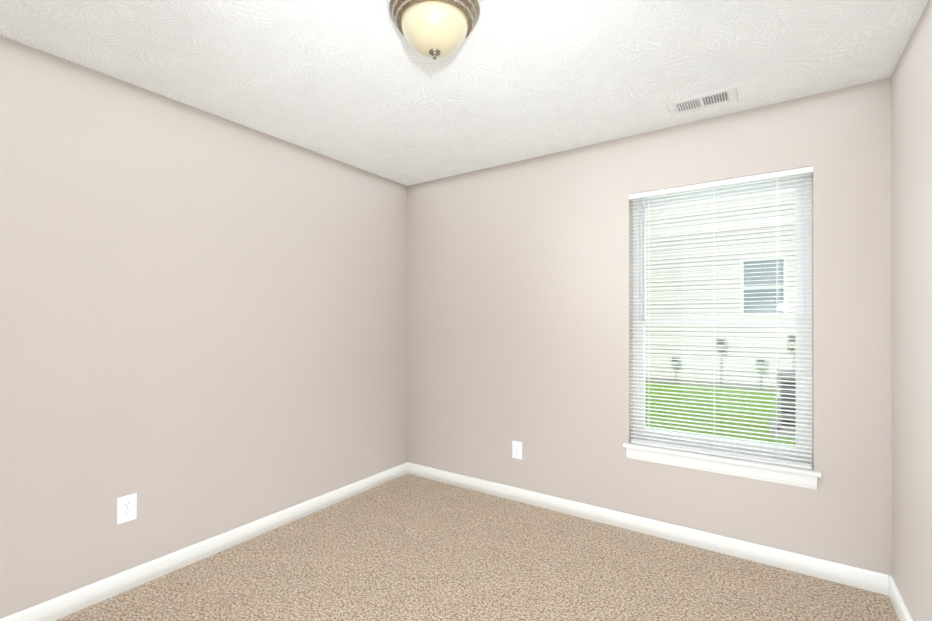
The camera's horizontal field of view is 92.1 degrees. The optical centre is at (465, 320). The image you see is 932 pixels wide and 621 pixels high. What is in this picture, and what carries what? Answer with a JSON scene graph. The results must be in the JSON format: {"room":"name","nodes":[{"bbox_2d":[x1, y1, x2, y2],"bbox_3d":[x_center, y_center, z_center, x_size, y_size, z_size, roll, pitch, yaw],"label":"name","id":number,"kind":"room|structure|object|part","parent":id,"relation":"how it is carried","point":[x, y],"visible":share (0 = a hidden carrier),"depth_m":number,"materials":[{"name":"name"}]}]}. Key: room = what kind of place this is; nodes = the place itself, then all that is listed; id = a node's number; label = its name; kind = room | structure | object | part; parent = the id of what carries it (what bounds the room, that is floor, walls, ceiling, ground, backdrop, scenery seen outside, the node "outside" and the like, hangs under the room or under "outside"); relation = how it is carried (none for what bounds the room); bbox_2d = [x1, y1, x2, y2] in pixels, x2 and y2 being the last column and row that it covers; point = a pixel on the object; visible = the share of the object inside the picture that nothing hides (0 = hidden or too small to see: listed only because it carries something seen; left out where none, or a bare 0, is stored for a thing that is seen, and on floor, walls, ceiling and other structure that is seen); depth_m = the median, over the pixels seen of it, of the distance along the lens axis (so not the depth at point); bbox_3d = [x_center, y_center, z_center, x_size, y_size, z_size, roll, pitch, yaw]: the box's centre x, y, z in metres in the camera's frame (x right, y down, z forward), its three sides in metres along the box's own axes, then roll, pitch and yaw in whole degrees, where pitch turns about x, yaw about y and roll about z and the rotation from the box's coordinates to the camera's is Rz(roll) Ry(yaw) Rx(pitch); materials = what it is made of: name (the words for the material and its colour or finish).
{"room":"empty bedroom","nodes":[
{"label":"empty bedroom","id":0,"kind":"room"},
{"bbox_2d":[0,35,406,618],"bbox_3d":[-1.495,0.074,2.503,0.160,2.440,3.620,0,0,34],"label":"wall","id":1,"kind":"structure","parent":0,"point":[203,325],"depth_m":2.31,"materials":[{"name":"beige paint"}]},
{"bbox_2d":[117,493,136,524],"bbox_3d":[-1.629,0.904,2.157,0.008,0.125,0.080,0,0,34],"label":"duplex electrical outlet","id":2,"kind":"object","parent":1,"relation":"attached to","point":[126,508],"visible":1,"depth_m":2.15,"materials":[{"name":"white plastic"}]},
{"bbox_2d":[0,462,407,620],"bbox_3d":[-1.424,1.247,2.452,0.013,0.093,3.300,0,0,34],"label":"baseboard","id":3,"kind":"structure","parent":1,"relation":"attached to","point":[64,605],"depth_m":2.36,"materials":[{"name":"white wood"}]},
{"bbox_2d":[0,0,927,185],"bbox_3d":[-0.177,-1.198,1.607,3.350,0.100,3.620,0,0,34],"label":"ceiling","id":4,"kind":"structure","parent":0,"point":[363,85],"depth_m":2.00,"materials":[{"name":"paint"}]},
{"bbox_2d":[389,0,479,59],"bbox_3d":[-0.114,-1.051,1.642,0.332,0.194,0.332,0,0,34],"label":"flush-mount light fixture","id":5,"kind":"object","parent":4,"relation":"attached to","point":[435,29],"visible":1,"depth_m":1.58,"materials":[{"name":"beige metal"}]},
{"bbox_2d":[665,85,738,115],"bbox_3d":[1.235,-1.140,2.353,0.324,0.021,0.172,0,0,34],"label":"ceiling vent","id":6,"kind":"object","parent":4,"relation":"in","point":[707,100],"visible":1,"depth_m":2.34,"materials":[{"name":"white metal"}]},
{"bbox_2d":[56,474,898,620],"bbox_3d":[-0.177,1.342,1.602,3.350,0.100,3.620,0,0,34],"label":"floor","id":7,"kind":"structure","parent":0,"point":[407,547],"depth_m":2.27,"materials":[{"name":"carpet"}]},
{"bbox_2d":[407,77,891,575],"bbox_3d":[0.797,0.075,3.034,3.030,2.440,0.160,0,0,34],"label":"wall","id":8,"kind":"structure","parent":0,"point":[519,302],"depth_m":2.84,"materials":[{"name":"beige paint"}]},
{"bbox_2d":[512,440,521,459],"bbox_3d":[0.367,0.931,3.224,0.080,0.125,0.008,0,0,34],"label":"outlet","id":9,"kind":"object","parent":8,"relation":"attached to","point":[516,449],"visible":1,"depth_m":3.22,"materials":[{"name":"white plastic"}]},
{"bbox_2d":[407,462,888,595],"bbox_3d":[0.749,1.248,2.961,3.004,0.093,0.013,0,0,34],"label":"baseboard","id":10,"kind":"structure","parent":8,"relation":"attached to","point":[864,579],"depth_m":2.61,"materials":[{"name":"white wood"}]},
{"bbox_2d":[623,173,820,489],"bbox_3d":[1.423,0.034,2.586,0.966,1.640,0.186,0,0,34],"label":"window unit","id":11,"kind":"structure","parent":8,"relation":"in","point":[786,475],"depth_m":2.53,"materials":[{"name":"white plastic"}]},
{"bbox_2d":[629,166,812,468],"bbox_3d":[1.395,-0.013,2.545,0.908,1.546,0.039,0,0,34],"label":"mini blind","id":12,"kind":"object","parent":11,"relation":"attached to","point":[746,179],"visible":0.96,"depth_m":2.52,"materials":[{"name":"white plastic"}]},
{"bbox_3d":[1.383,0.820,2.526,0.934,0.068,0.016,0,0,34],"label":"apron trim","id":13,"kind":"part","parent":11,"relation":"part of","materials":[{"name":"white wood"}]},
{"bbox_3d":[1.466,-0.361,2.649,0.846,0.786,0.023,0,0,34],"label":"sash","id":14,"kind":"part","parent":11,"relation":"part of","materials":[{"name":"white plastic"}]},
{"bbox_3d":[1.449,0.358,2.623,0.846,0.748,0.028,0,0,34],"label":"sash","id":15,"kind":"part","parent":11,"relation":"part of","materials":[{"name":"white plastic"}]},
{"bbox_3d":[1.405,0.775,2.558,0.966,0.022,0.123,0,0,34],"label":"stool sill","id":16,"kind":"part","parent":11,"relation":"part of","materials":[{"name":"white wood"}]},
{"bbox_2d":[891,0,931,620],"bbox_3d":[1.141,0.071,0.706,0.160,2.440,3.620,0,0,34],"label":"wall","id":17,"kind":"structure","parent":0,"point":[911,227],"depth_m":1.79,"materials":[{"name":"beige paint"}]},
{"bbox_2d":[889,575,912,620],"bbox_3d":[1.069,1.244,0.753,0.013,0.093,3.300,0,0,34],"label":"baseboard","id":18,"kind":"structure","parent":17,"relation":"attached to","point":[899,606],"depth_m":1.96,"materials":[{"name":"white wood"}]},
{"label":"outside","id":19,"kind":"structure","parent":0,"visible":0},
{"bbox_2d":[645,382,795,446],"bbox_3d":[14.339,1.726,21.145,55.000,0.200,44.650,0,0,34],"label":"lawn","id":20,"kind":"structure","parent":19,"point":[718,410],"depth_m":8.00,"materials":[{"name":"green plant"}]},
{"bbox_2d":[645,189,795,390],"bbox_3d":[7.945,-1.761,14.436,21.000,6.750,8.950,0,0,34],"label":"neighbor house","id":21,"kind":"structure","parent":20,"relation":"on","point":[707,306],"depth_m":10.89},
{"bbox_2d":[671,356,679,383],"bbox_3d":[5.268,1.254,11.303,0.180,0.690,0.134,0,0,34],"label":"utility meter","id":22,"kind":"object","parent":21,"relation":"attached to","point":[677,361],"depth_m":11.26,"materials":[{"name":"grey metal"}]},
{"bbox_2d":[716,338,725,386],"bbox_3d":[6.094,1.013,10.740,0.200,1.170,0.134,0,0,34],"label":"utility meter","id":23,"kind":"object","parent":21,"relation":"attached to","point":[718,343],"depth_m":10.70,"materials":[{"name":"grey metal"}]},
{"bbox_2d":[755,358,765,389],"bbox_3d":[6.755,1.232,10.289,0.200,0.730,0.134,0,0,34],"label":"utility meter","id":24,"kind":"object","parent":21,"relation":"attached to","point":[756,360],"depth_m":10.24,"materials":[{"name":"grey metal"}]},
{"bbox_2d":[740,256,786,316],"bbox_3d":[6.825,-0.768,10.306,0.900,1.350,0.045,0,0,34],"label":"window","id":25,"kind":"structure","parent":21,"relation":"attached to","point":[754,290],"depth_m":10.31,"materials":[{"name":"grey glass"}]},
{"bbox_2d":[787,335,795,369],"bbox_3d":[7.251,0.952,9.951,0.220,1.290,0.134,0,0,34],"label":"utility meter","id":26,"kind":"object","parent":21,"relation":"attached to","point":[789,336],"depth_m":9.94,"materials":[{"name":"grey metal"}]},
{"bbox_2d":[770,369,795,438],"bbox_3d":[4.869,1.169,6.332,0.960,0.862,0.960,0,0,34],"label":"condenser","id":27,"kind":"object","parent":20,"relation":"on","point":[786,404],"depth_m":6.18,"materials":[{"name":"silver metal"}]}
]}

